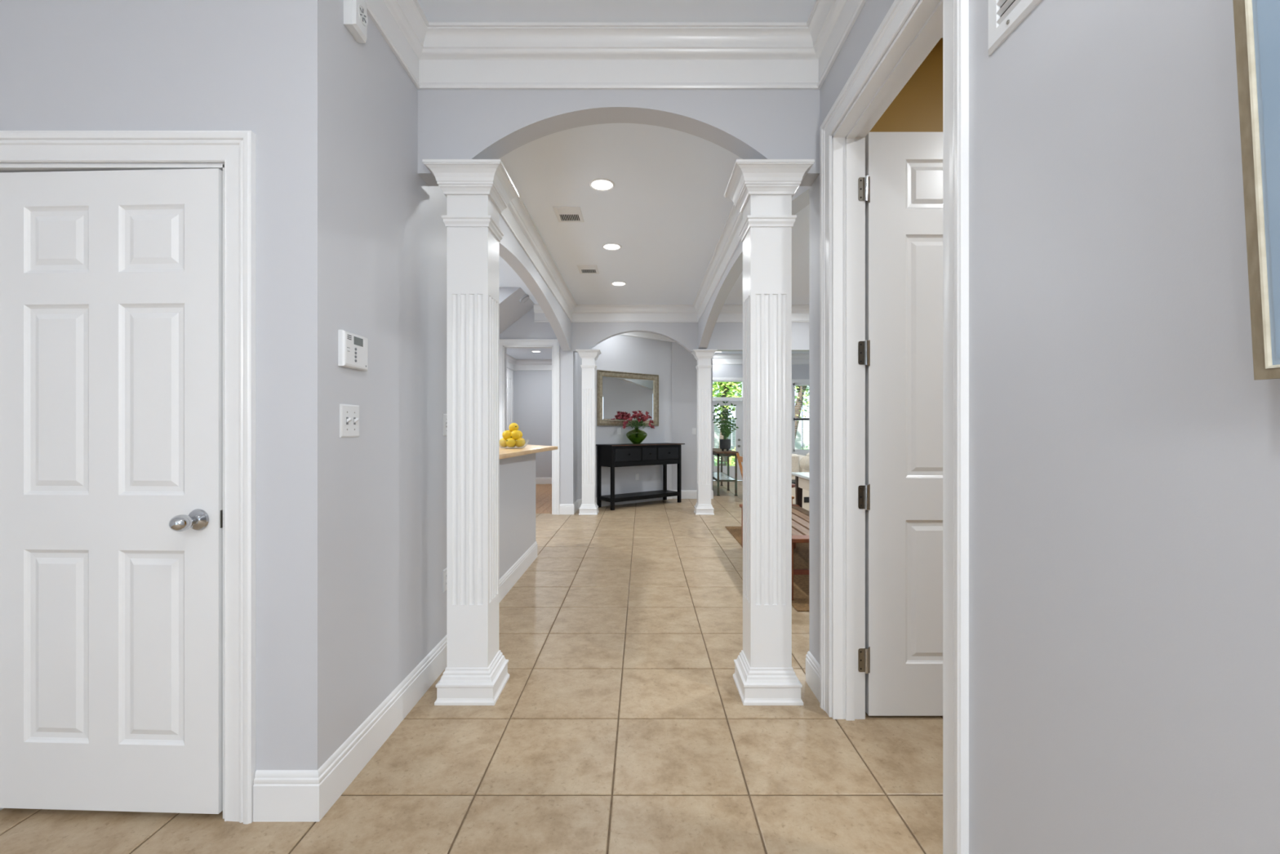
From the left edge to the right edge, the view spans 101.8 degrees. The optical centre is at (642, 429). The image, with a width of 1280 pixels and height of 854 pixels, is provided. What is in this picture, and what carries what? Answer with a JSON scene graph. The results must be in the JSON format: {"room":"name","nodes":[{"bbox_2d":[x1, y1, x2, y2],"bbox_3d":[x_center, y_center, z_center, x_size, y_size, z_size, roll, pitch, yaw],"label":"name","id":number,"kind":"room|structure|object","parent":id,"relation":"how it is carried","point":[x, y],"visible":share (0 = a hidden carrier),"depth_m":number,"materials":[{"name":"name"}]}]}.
{"room":"home entrance hallway","nodes":[
{"label":"home entrance hallway","id":0,"kind":"room"},
{"bbox_2d":[0,0,279,771],"bbox_3d":[-2.224,-0.282,1.705,2.153,3.025,0.120,0,0,0],"label":"wall","id":1,"kind":"structure","parent":0,"point":[65,64],"depth_m":1.65,"materials":[{"name":"grey paint"}]},
{"bbox_2d":[0,168,222,813],"bbox_3d":[-1.700,0.194,1.627,0.746,2.028,0.143,0,0,2],"label":"door","id":2,"kind":"structure","parent":1,"relation":"in","point":[111,282],"depth_m":1.65,"materials":[{"name":"white paint"}]},
{"bbox_2d":[0,130,255,823],"bbox_3d":[-1.702,0.148,1.693,0.959,2.164,0.144,0,0,0],"label":"door frame","id":3,"kind":"structure","parent":1,"relation":"attached to","point":[236,149],"depth_m":1.63,"materials":[{"name":"white paint"}]},
{"bbox_2d":[280,0,577,769],"bbox_3d":[-1.073,-0.282,4.872,0.147,3.025,6.455,0,0,0],"label":"wall","id":4,"kind":"structure","parent":0,"point":[363,235],"depth_m":1.88,"materials":[{"name":"grey paint"}]},
{"bbox_2d":[339,404,359,437],"bbox_3d":[-1.017,-0.030,1.823,0.020,0.114,0.116,0,0,0],"label":"light switch","id":5,"kind":"object","parent":4,"relation":"attached to","point":[348,414],"visible":1,"depth_m":1.81,"materials":[{"name":"white plastic"}]},
{"bbox_2d":[337,329,368,370],"bbox_3d":[-1.014,-0.276,1.835,0.025,0.122,0.156,0,0,0],"label":"alarm keypad","id":6,"kind":"object","parent":4,"relation":"attached to","point":[353,348],"visible":1,"depth_m":1.81,"materials":[{"name":"white plastic"}]},
{"bbox_2d":[343,0,368,43],"bbox_3d":[-1.006,-1.461,1.830,0.043,0.138,0.088,0,0,0],"label":"fire alarm","id":7,"kind":"object","parent":4,"relation":"attached to","point":[355,11],"visible":1,"depth_m":1.81,"materials":[{"name":"white plastic"}]},
{"bbox_2d":[253,541,537,821],"bbox_3d":[-1.117,1.153,3.333,0.207,0.153,3.403,0,0,0],"label":"baseboard","id":8,"kind":"structure","parent":4,"relation":"attached to","point":[278,795],"depth_m":1.78,"materials":[{"name":"white paint"}]},
{"bbox_2d":[442,568,446,592],"bbox_3d":[-1.023,0.782,2.713,0.008,0.114,0.070,0,0,0],"label":"wall outlet","id":9,"kind":"object","parent":4,"relation":"attached to","point":[444,571],"visible":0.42,"depth_m":2.69,"materials":[{"name":"white plastic"}]},
{"bbox_2d":[442,413,446,435],"bbox_3d":[-1.017,-0.024,2.713,0.020,0.114,0.070,0,0,0],"label":"light switch","id":10,"kind":"object","parent":4,"relation":"attached to","point":[444,415],"visible":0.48,"depth_m":2.69,"materials":[{"name":"white plastic"}]},
{"bbox_2d":[499,444,557,459],"bbox_3d":[-1.225,0.181,4.360,0.790,0.030,2.680,0,0,0],"label":"countertop","id":11,"kind":"structure","parent":4,"relation":"on","point":[504,452],"depth_m":4.31,"materials":[{"name":"beige wood"}]},
{"bbox_3d":[-1.135,0.128,4.560,0.284,0.075,0.284,0,0,0],"label":"fruit bowl","id":12,"kind":"object","parent":11,"relation":"on","visible":0},
{"bbox_2d":[499,437,507,447],"bbox_3d":[-1.197,0.113,4.515,0.084,0.082,0.085,0,0,0],"label":"lemon","id":13,"kind":"object","parent":12,"relation":"in","point":[502,442],"visible":0.79,"depth_m":4.48,"materials":[{"name":"yellow food"}]},
{"bbox_2d":[502,430,511,439],"bbox_3d":[-1.170,0.047,4.510,0.085,0.083,0.084,0,0,0],"label":"lemon","id":14,"kind":"object","parent":13,"relation":"on","point":[506,434],"visible":0.75,"depth_m":4.48,"materials":[{"name":"yellow food"}]},
{"bbox_2d":[505,437,515,447],"bbox_3d":[-1.135,0.113,4.486,0.084,0.083,0.085,0,0,0],"label":"lemon","id":15,"kind":"object","parent":12,"relation":"in","point":[510,442],"visible":1,"depth_m":4.46,"materials":[{"name":"yellow food"}]},
{"bbox_2d":[515,437,524,447],"bbox_3d":[-1.075,0.113,4.530,0.090,0.082,0.084,0,0,0],"label":"lemon","id":16,"kind":"object","parent":12,"relation":"in","point":[519,442],"visible":0.84,"depth_m":4.50,"materials":[{"name":"yellow food"}]},
{"bbox_2d":[511,430,519,439],"bbox_3d":[-1.103,0.047,4.518,0.084,0.083,0.084,0,0,0],"label":"lemon","id":17,"kind":"object","parent":16,"relation":"on","point":[515,434],"visible":0.98,"depth_m":4.49,"materials":[{"name":"yellow food"}]},
{"bbox_2d":[508,422,518,431],"bbox_3d":[-1.123,-0.017,4.548,0.083,0.082,0.085,0,0,0],"label":"lemon","id":18,"kind":"object","parent":17,"relation":"on","point":[513,426],"visible":0.86,"depth_m":4.52,"materials":[{"name":"yellow food"}]},
{"bbox_2d":[535,477,577,514],"bbox_3d":[-1.943,1.153,9.618,1.914,0.153,4.204,0,0,0],"label":"baseboard","id":19,"kind":"structure","parent":4,"relation":"attached to","point":[564,508],"depth_m":7.53,"materials":[{"name":"white paint"}]},
{"bbox_2d":[364,0,866,89],"bbox_3d":[-1.244,-1.675,-1.010,4.113,0.240,6.780,0,0,0],"label":"crown molding","id":20,"kind":"structure","parent":4,"relation":"attached to","point":[434,55],"depth_m":2.34,"materials":[{"name":"white paint"}]},
{"bbox_2d":[498,158,742,322],"bbox_3d":[-0.107,-1.675,5.027,1.840,0.240,5.045,0,0,0],"label":"crown molding","id":21,"kind":"structure","parent":4,"relation":"attached to","point":[516,215],"depth_m":5.90,"materials":[{"name":"white paint"}]},
{"bbox_2d":[0,480,942,853],"bbox_3d":[1.650,1.288,3.975,10.300,0.124,17.150,0,0,0],"label":"floor","id":22,"kind":"structure","parent":0,"point":[620,723],"depth_m":1.97,"materials":[{"name":"brown tile"}]},
{"bbox_2d":[422,159,519,705],"bbox_3d":[-0.793,0.022,2.453,0.343,2.415,0.343,0,0,0],"label":"column","id":23,"kind":"structure","parent":22,"relation":"on","point":[476,191],"depth_m":2.36,"materials":[{"name":"white paint"}]},
{"bbox_2d":[417,89,819,186],"bbox_3d":[-0.107,-1.484,2.442,1.840,0.623,0.125,0,0,0],"label":"arch","id":24,"kind":"object","parent":23,"relation":"on","point":[453,124],"visible":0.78,"depth_m":2.38,"materials":[{"name":"grey paint"}]},
{"bbox_2d":[575,349,601,515],"bbox_3d":[-0.782,0.040,7.626,0.343,2.380,0.343,0,0,0],"label":"column","id":25,"kind":"structure","parent":22,"relation":"on","point":[588,506],"depth_m":7.53,"materials":[{"name":"white paint"}]},
{"bbox_2d":[595,442,684,510],"bbox_3d":[-0.012,0.733,8.505,1.510,0.995,0.472,0,0,-38],"label":"console table","id":26,"kind":"object","parent":22,"relation":"on","point":[612,455],"visible":1,"depth_m":8.22,"materials":[{"name":"black paint"}]},
{"bbox_2d":[599,489,677,498],"bbox_3d":[-0.028,1.065,8.501,1.396,0.026,0.396,0,0,-38],"label":"shelf","id":27,"kind":"object","parent":26,"relation":"attached to","point":[660,493],"depth_m":8.44,"materials":[{"name":"black paint"}]},
{"bbox_3d":[-0.090,0.104,8.451,0.346,0.262,0.355,0,0,0],"label":"glass vase","id":28,"kind":"object","parent":26,"relation":"on","visible":0},
{"bbox_2d":[622,423,635,429],"bbox_3d":[-0.208,0.018,8.397,0.238,0.235,0.092,0,0,-34],"label":"flower","id":29,"kind":"object","parent":28,"relation":"in","point":[624,426],"visible":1,"depth_m":8.36,"materials":[{"name":"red plant"}]},
{"bbox_2d":[628,415,636,437],"bbox_3d":[-0.161,-0.050,8.410,0.085,0.370,0.196,0,0,39],"label":"flower","id":30,"kind":"object","parent":28,"relation":"on","point":[632,416],"visible":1,"depth_m":8.42,"materials":[{"name":"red plant"}]},
{"bbox_2d":[636,410,642,427],"bbox_3d":[-0.032,-0.090,8.422,0.109,0.451,0.111,0,0,-32],"label":"flower","id":31,"kind":"object","parent":28,"relation":"in","point":[639,411],"visible":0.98,"depth_m":8.40,"materials":[{"name":"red plant"}]},
{"bbox_2d":[636,417,647,437],"bbox_3d":[0.008,-0.041,8.402,0.188,0.353,0.104,0,0,0],"label":"flower","id":32,"kind":"object","parent":28,"relation":"in","point":[645,418],"visible":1,"depth_m":8.42,"materials":[{"name":"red plant"}]},
{"bbox_2d":[637,422,654,437],"bbox_3d":[0.064,0.013,8.425,0.285,0.245,0.129,0,0,0],"label":"flower","id":33,"kind":"object","parent":28,"relation":"in","point":[644,425],"visible":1,"depth_m":8.43,"materials":[{"name":"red plant"}]},
{"bbox_2d":[691,349,717,515],"bbox_3d":[0.906,0.040,7.626,0.343,2.380,0.343,0,0,0],"label":"column","id":34,"kind":"structure","parent":22,"relation":"on","point":[703,506],"depth_m":7.53,"materials":[{"name":"white paint"}]},
{"bbox_2d":[712,448,738,495],"bbox_3d":[1.579,0.821,10.530,0.407,0.818,1.820,0,0,0],"label":"plant stand","id":35,"kind":"object","parent":22,"relation":"on","point":[718,476],"visible":0.66,"depth_m":9.65,"materials":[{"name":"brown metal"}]},
{"bbox_2d":[712,471,734,479],"bbox_3d":[1.577,0.945,10.530,0.323,0.018,1.738,0,0,0],"label":"shelf","id":36,"kind":"object","parent":35,"relation":"attached to","point":[722,476],"depth_m":10.20,"materials":[{"name":"white"}]},
{"bbox_2d":[712,400,737,450],"bbox_3d":[1.589,-0.071,10.030,0.553,0.967,0.233,0,0,11],"label":"potted plant","id":37,"kind":"object","parent":35,"relation":"on","point":[725,443],"visible":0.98,"depth_m":10.00,"materials":[{"name":"green plant"}]},
{"bbox_2d":[725,526,808,611],"bbox_3d":[2.263,1.225,5.035,2.434,0.010,3.050,0,0,0],"label":"rug","id":38,"kind":"object","parent":22,"relation":"on","point":[800,602],"visible":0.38,"depth_m":4.36,"materials":[{"name":"brown wicker"}]},
{"bbox_2d":[736,453,794,503],"bbox_3d":[1.436,0.754,6.120,0.584,0.934,0.450,0,0,0],"label":"dining chair","id":39,"kind":"object","parent":38,"relation":"on","point":[740,459],"visible":0.19,"depth_m":6.28,"materials":[{"name":"beige wood"}]},
{"bbox_2d":[739,503,808,599],"bbox_3d":[1.305,0.998,4.550,0.590,0.445,1.720,0,0,0],"label":"coffee table","id":40,"kind":"object","parent":38,"relation":"on","point":[800,516],"visible":0.26,"depth_m":4.15,"materials":[{"name":"brown wood"}]},
{"bbox_2d":[791,471,808,507],"bbox_3d":[2.105,0.844,4.820,0.950,0.752,1.740,0,0,0],"label":"coffee table","id":41,"kind":"object","parent":38,"relation":"on","point":[802,478],"visible":0.11,"depth_m":5.58,"materials":[{"name":"white wood"}]},
{"bbox_2d":[724,159,814,705],"bbox_3d":[0.585,0.022,2.453,0.343,2.415,0.343,0,0,0],"label":"column","id":42,"kind":"structure","parent":22,"relation":"on","point":[763,190],"depth_m":2.36,"materials":[{"name":"white paint"}]},
{"bbox_2d":[791,453,799,479],"bbox_3d":[2.320,0.830,9.340,0.780,0.800,0.780,0,0,0],"label":"armchair","id":43,"kind":"object","parent":22,"relation":"on","point":[795,458],"visible":0.1,"depth_m":8.95,"materials":[{"name":"beige fabric"}]},
{"bbox_2d":[791,479,808,511],"bbox_3d":[2.365,0.993,7.830,0.610,0.435,0.460,0,0,0],"label":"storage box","id":44,"kind":"object","parent":22,"relation":"on","point":[805,493],"visible":0.1,"depth_m":7.62,"materials":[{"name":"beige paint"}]},
{"bbox_2d":[797,452,808,471],"bbox_3d":[4.160,0.830,10.375,2.330,0.800,0.990,0,0,0],"label":"sofa","id":45,"kind":"object","parent":22,"relation":"on","point":[803,460],"visible":0.14,"depth_m":9.89,"materials":[{"name":"beige fabric"}]},
{"bbox_2d":[499,287,534,333],"bbox_3d":[-2.762,-0.926,7.045,2.450,1.738,0.970,0,0,0],"label":"wall","id":46,"kind":"structure","parent":0,"point":[511,309],"depth_m":6.98,"materials":[{"name":"grey paint"}]},
{"bbox_2d":[519,294,528,302],"bbox_3d":[-1.577,-1.750,6.950,0.129,0.111,0.150,0,0,5],"label":"smoke detector","id":47,"kind":"object","parent":46,"relation":"attached to","point":[525,297],"visible":1,"depth_m":6.91,"materials":[{"name":"grey paint"}]},
{"bbox_2d":[506,348,551,359],"bbox_3d":[-2.060,-1.590,9.685,1.680,0.040,4.070,0,0,0],"label":"ceiling","id":48,"kind":"structure","parent":0,"point":[517,353],"depth_m":10.80,"materials":[{"name":"white paint"}]},
{"bbox_2d":[513,370,551,477],"bbox_3d":[-3.000,-0.282,11.780,4.000,3.025,0.120,0,0,0],"label":"wall","id":49,"kind":"structure","parent":0,"point":[532,389],"depth_m":11.72,"materials":[{"name":"grey paint"}]},
{"bbox_2d":[577,334,671,498],"bbox_3d":[-0.305,-0.282,8.663,2.026,3.025,0.179,0,0,-36],"label":"wall","id":50,"kind":"structure","parent":0,"point":[620,353],"depth_m":8.73,"materials":[{"name":"grey paint"}]},
{"bbox_2d":[617,427,621,434],"bbox_3d":[-0.377,0.026,8.524,0.070,0.114,0.008,0,0,-38],"label":"wall outlet","id":51,"kind":"object","parent":50,"relation":"attached to","point":[619,429],"visible":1,"depth_m":8.52,"materials":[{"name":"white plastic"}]},
{"bbox_2d":[596,369,658,426],"bbox_3d":[-0.212,-0.502,8.628,1.250,0.885,0.044,0,0,-38],"label":"wall mirror","id":52,"kind":"object","parent":50,"relation":"attached to","point":[619,393],"visible":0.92,"depth_m":8.56,"materials":[{"name":"silver glass"}]},
{"bbox_2d":[602,376,653,420],"bbox_3d":[-0.221,-0.502,8.640,1.094,0.729,0.008,0,0,-38],"label":"mirror glass","id":53,"kind":"object","parent":52,"relation":"attached to","point":[621,395],"depth_m":8.61,"materials":[{"name":"white"}]},
{"bbox_2d":[635,473,639,480],"bbox_3d":[-0.082,0.800,8.756,0.070,0.114,0.008,0,0,-38],"label":"wall outlet","id":54,"kind":"object","parent":50,"relation":"attached to","point":[637,474],"visible":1,"depth_m":8.75,"materials":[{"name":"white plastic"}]},
{"bbox_2d":[577,489,712,509],"bbox_3d":[0.048,1.153,8.784,2.550,0.153,0.352,0,0,-28],"label":"baseboard","id":55,"kind":"structure","parent":50,"relation":"attached to","point":[685,494],"depth_m":9.06,"materials":[{"name":"white paint"}]},
{"bbox_2d":[620,332,675,342],"bbox_3d":[0.125,-1.675,8.455,2.250,0.240,1.570,0,0,0],"label":"crown molding","id":56,"kind":"structure","parent":50,"relation":"attached to","point":[642,335],"depth_m":8.90,"materials":[{"name":"white paint"}]},
{"bbox_2d":[499,307,808,514],"bbox_3d":[0.800,-0.282,7.600,11.600,3.025,0.140,0,0,0],"label":"wall","id":57,"kind":"structure","parent":0,"point":[525,327],"depth_m":7.55,"materials":[{"name":"grey paint"}]},
{"bbox_2d":[499,338,559,514],"bbox_3d":[-1.651,-0.038,7.579,0.910,2.536,0.145,0,0,0],"label":"door frame","id":58,"kind":"structure","parent":57,"relation":"attached to","point":[554,342],"depth_m":7.52,"materials":[{"name":"white paint"}]},
{"bbox_2d":[533,303,549,322],"bbox_3d":[-1.353,-1.675,7.487,0.413,0.240,0.087,0,0,0],"label":"crown molding","id":59,"kind":"structure","parent":57,"relation":"attached to","point":[540,317],"depth_m":7.52,"materials":[{"name":"white paint"}]},
{"bbox_2d":[715,304,808,322],"bbox_3d":[3.767,-1.675,7.506,5.667,0.240,0.087,0,0,0],"label":"crown molding","id":60,"kind":"structure","parent":57,"relation":"attached to","point":[729,313],"depth_m":7.54,"materials":[{"name":"white paint"}]},
{"bbox_2d":[417,0,942,353],"bbox_3d":[0.800,-1.855,4.000,12.000,0.120,17.200,0,0,0],"label":"ceiling","id":61,"kind":"structure","parent":0,"point":[667,208],"depth_m":3.90,"materials":[{"name":"white paint"}]},
{"bbox_2d":[552,206,583,222],"bbox_3d":[-0.612,-1.790,4.340,0.220,0.009,0.310,0,0,0],"label":"ceiling vent","id":62,"kind":"object","parent":61,"relation":"in","point":[563,214],"visible":1,"depth_m":4.32,"materials":[{"name":"white plastic"}]},
{"bbox_2d":[577,265,599,274],"bbox_3d":[-0.605,-1.790,5.830,0.220,0.009,0.310,0,0,0],"label":"ceiling vent","id":63,"kind":"object","parent":61,"relation":"in","point":[583,269],"visible":1,"depth_m":5.83,"materials":[{"name":"white plastic"}]},
{"bbox_2d":[588,177,614,191],"bbox_3d":[-0.295,-1.790,3.809,0.190,0.008,0.190,0,0,0],"label":"recessed light","id":64,"kind":"object","parent":61,"relation":"in","point":[600,184],"visible":1,"depth_m":3.80,"materials":[{"name":"white paint"}]},
{"bbox_2d":[602,243,621,250],"bbox_3d":[-0.297,-1.790,5.100,0.190,0.008,0.190,0,0,0],"label":"recessed light","id":65,"kind":"object","parent":61,"relation":"in","point":[611,246],"visible":1,"depth_m":5.10,"materials":[{"name":"white paint"}]},
{"bbox_2d":[610,280,626,285],"bbox_3d":[-0.288,-1.790,6.390,0.190,0.008,0.190,0,0,0],"label":"recessed light","id":66,"kind":"object","parent":61,"relation":"in","point":[615,283],"visible":1,"depth_m":6.39,"materials":[{"name":"white paint"}]},
{"bbox_2d":[671,342,712,489],"bbox_3d":[0.855,-0.282,9.300,0.790,3.025,0.120,0,0,0],"label":"wall","id":67,"kind":"structure","parent":0,"point":[684,371],"depth_m":9.24,"materials":[{"name":"grey paint"}]},
{"bbox_2d":[692,427,696,434],"bbox_3d":[0.922,0.033,9.232,0.070,0.114,0.016,0,0,0],"label":"light switch","id":68,"kind":"object","parent":67,"relation":"attached to","point":[694,429],"visible":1,"depth_m":9.23,"materials":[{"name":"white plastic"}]},
{"bbox_2d":[712,364,808,378],"bbox_3d":[3.865,-0.282,12.470,5.470,3.025,0.140,0,0,0],"label":"wall","id":69,"kind":"structure","parent":0,"point":[719,371],"depth_m":12.40,"materials":[{"name":"grey paint"}]},
{"bbox_2d":[712,380,742,480],"bbox_3d":[2.000,0.030,12.442,0.860,2.400,0.156,0,0,0],"label":"door","id":70,"kind":"structure","parent":69,"relation":"in","point":[738,401],"depth_m":12.43,"materials":[{"name":"white paint"}]},
{"bbox_2d":[712,377,742,380],"bbox_3d":[2.000,-0.003,12.392,0.990,2.465,0.016,0,0,0],"label":"door frame","id":71,"kind":"structure","parent":69,"relation":"attached to","point":[713,379],"depth_m":12.39,"materials":[{"name":"white paint"}]},
{"bbox_2d":[712,353,808,364],"bbox_3d":[3.925,-1.675,10.850,5.350,0.240,3.100,0,0,0],"label":"crown molding","id":72,"kind":"structure","parent":69,"relation":"attached to","point":[717,358],"depth_m":12.39,"materials":[{"name":"white paint"}]},
{"bbox_2d":[791,378,808,455],"bbox_3d":[4.075,-0.287,12.425,1.140,1.825,0.090,0,0,0],"label":"window blind","id":73,"kind":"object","parent":69,"relation":"in","point":[794,384],"depth_m":12.41,"materials":[{"name":"white paint"}]},
{"bbox_2d":[869,38,942,132],"bbox_3d":[2.466,-0.282,2.402,3.067,3.025,0.035,0,0,0],"label":"wall","id":74,"kind":"structure","parent":0,"point":[917,107],"depth_m":2.38,"materials":[{"name":"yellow paint"}]},
{"bbox_2d":[697,0,1279,853],"bbox_3d":[0.873,-0.282,1.575,0.120,3.025,11.950,0,0,0],"label":"wall","id":75,"kind":"structure","parent":0,"point":[1124,440],"depth_m":0.90,"materials":[{"name":"grey paint"}]},
{"bbox_2d":[805,650,819,702],"bbox_3d":[0.866,1.153,2.431,0.134,0.153,0.226,0,0,0],"label":"baseboard","id":76,"kind":"structure","parent":75,"relation":"attached to","point":[812,666],"depth_m":2.44,"materials":[{"name":"white paint"}]},
{"bbox_2d":[819,0,968,853],"bbox_3d":[0.868,-0.059,1.805,0.158,2.578,1.022,0,0,0],"label":"door frame","id":77,"kind":"structure","parent":75,"relation":"attached to","point":[955,12],"depth_m":1.95,"materials":[{"name":"white paint"}]},
{"bbox_2d":[857,132,942,715],"bbox_3d":[1.345,-0.024,2.223,0.857,2.484,0.053,0,0,0],"label":"door","id":78,"kind":"structure","parent":75,"relation":"in","point":[901,188],"depth_m":2.21,"materials":[{"name":"white paint"}]},
{"bbox_2d":[987,0,1041,55],"bbox_3d":[0.807,-1.033,1.035,0.013,0.320,0.360,0,0,0],"label":"air vent","id":79,"kind":"object","parent":75,"relation":"in","point":[1004,16],"visible":1,"depth_m":1.16,"materials":[{"name":"white plastic"}]},
{"bbox_2d":[1232,0,1279,380],"bbox_3d":[0.776,-0.370,0.481,0.064,0.614,0.360,0,0,0],"label":"framed print","id":80,"kind":"object","parent":75,"relation":"attached to","point":[1256,22],"visible":1,"depth_m":0.64,"materials":[{"name":"brown wood"}]},
{"bbox_3d":[-2.960,-0.282,9.685,0.120,3.025,4.070,0,0,0],"label":"wall","id":81,"kind":"structure","parent":0,"visible":0},
{"bbox_2d":[506,373,512,430],"bbox_3d":[-2.878,0.008,11.120,0.030,2.420,0.800,0,0,0],"label":"door","id":82,"kind":"structure","parent":81,"relation":"in","point":[509,377],"depth_m":11.26,"materials":[{"name":"white paint"}]},
{"bbox_2d":[506,368,513,422],"bbox_3d":[-2.888,-0.036,11.120,0.024,2.532,0.984,0,0,0],"label":"door frame","id":83,"kind":"structure","parent":81,"relation":"attached to","point":[509,371],"depth_m":11.59,"materials":[{"name":"white paint"}]},
{"bbox_2d":[506,354,551,370],"bbox_3d":[-2.060,-1.450,9.690,1.680,0.240,4.060,0,0,0],"label":"crown molding","id":84,"kind":"structure","parent":81,"relation":"attached to","point":[514,364],"depth_m":11.69,"materials":[{"name":"white paint"}]},
{"label":"outside","id":85,"kind":"structure","parent":0,"visible":0},
{"bbox_2d":[714,448,734,466],"bbox_3d":[6.000,1.490,26.350,40.000,0.280,27.300,0,0,0],"label":"lawn","id":86,"kind":"structure","parent":85,"point":[731,448],"depth_m":22.37,"materials":[{"name":"green plant"}]},
{"bbox_2d":[714,456,724,466],"bbox_3d":[1.562,0.909,15.291,1.629,0.882,1.476,0,0,-34],"label":"shrub","id":87,"kind":"object","parent":86,"relation":"on","point":[715,457],"visible":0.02,"depth_m":15.23,"materials":[{"name":"green plant"}]},
{"bbox_2d":[712,382,742,466],"bbox_3d":[2.858,-1.754,17.613,4.040,6.192,3.731,0,0,-34],"label":"tree","id":88,"kind":"object","parent":86,"relation":"on","point":[726,386],"visible":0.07,"depth_m":17.47,"materials":[{"name":"green plant"}]},
{"bbox_2d":[713,382,742,460],"bbox_3d":[3.295,-2.286,22.226,4.716,7.259,3.795,0,0,5],"label":"tree","id":89,"kind":"object","parent":86,"relation":"on","point":[722,392],"visible":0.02,"depth_m":22.06,"materials":[{"name":"green plant"}]},
{"bbox_2d":[725,447,735,466],"bbox_3d":[3.304,0.871,15.769,1.459,0.958,1.544,0,0,-35],"label":"shrub","id":90,"kind":"object","parent":86,"relation":"on","point":[731,457],"visible":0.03,"depth_m":15.83,"materials":[{"name":"green plant"}]},
{"bbox_2d":[714,417,808,456],"bbox_3d":[4.000,0.380,26.040,20.000,1.900,0.080,0,0,0],"label":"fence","id":91,"kind":"object","parent":86,"relation":"on","point":[801,424],"visible":0.02,"depth_m":26.00,"materials":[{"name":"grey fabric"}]},
{"bbox_2d":[795,385,808,438],"bbox_3d":[4.966,-1.330,15.924,1.760,5.385,1.509,0,0,0],"label":"tree","id":92,"kind":"object","parent":86,"relation":"on","point":[801,391],"visible":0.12,"depth_m":15.80,"materials":[{"name":"green plant"}]},
{"bbox_2d":[795,385,808,412],"bbox_3d":[7.253,-2.084,20.599,4.378,6.850,3.629,0,0,-3],"label":"tree","id":93,"kind":"object","parent":86,"relation":"on","point":[807,389],"visible":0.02,"depth_m":20.87,"materials":[{"name":"green plant"}]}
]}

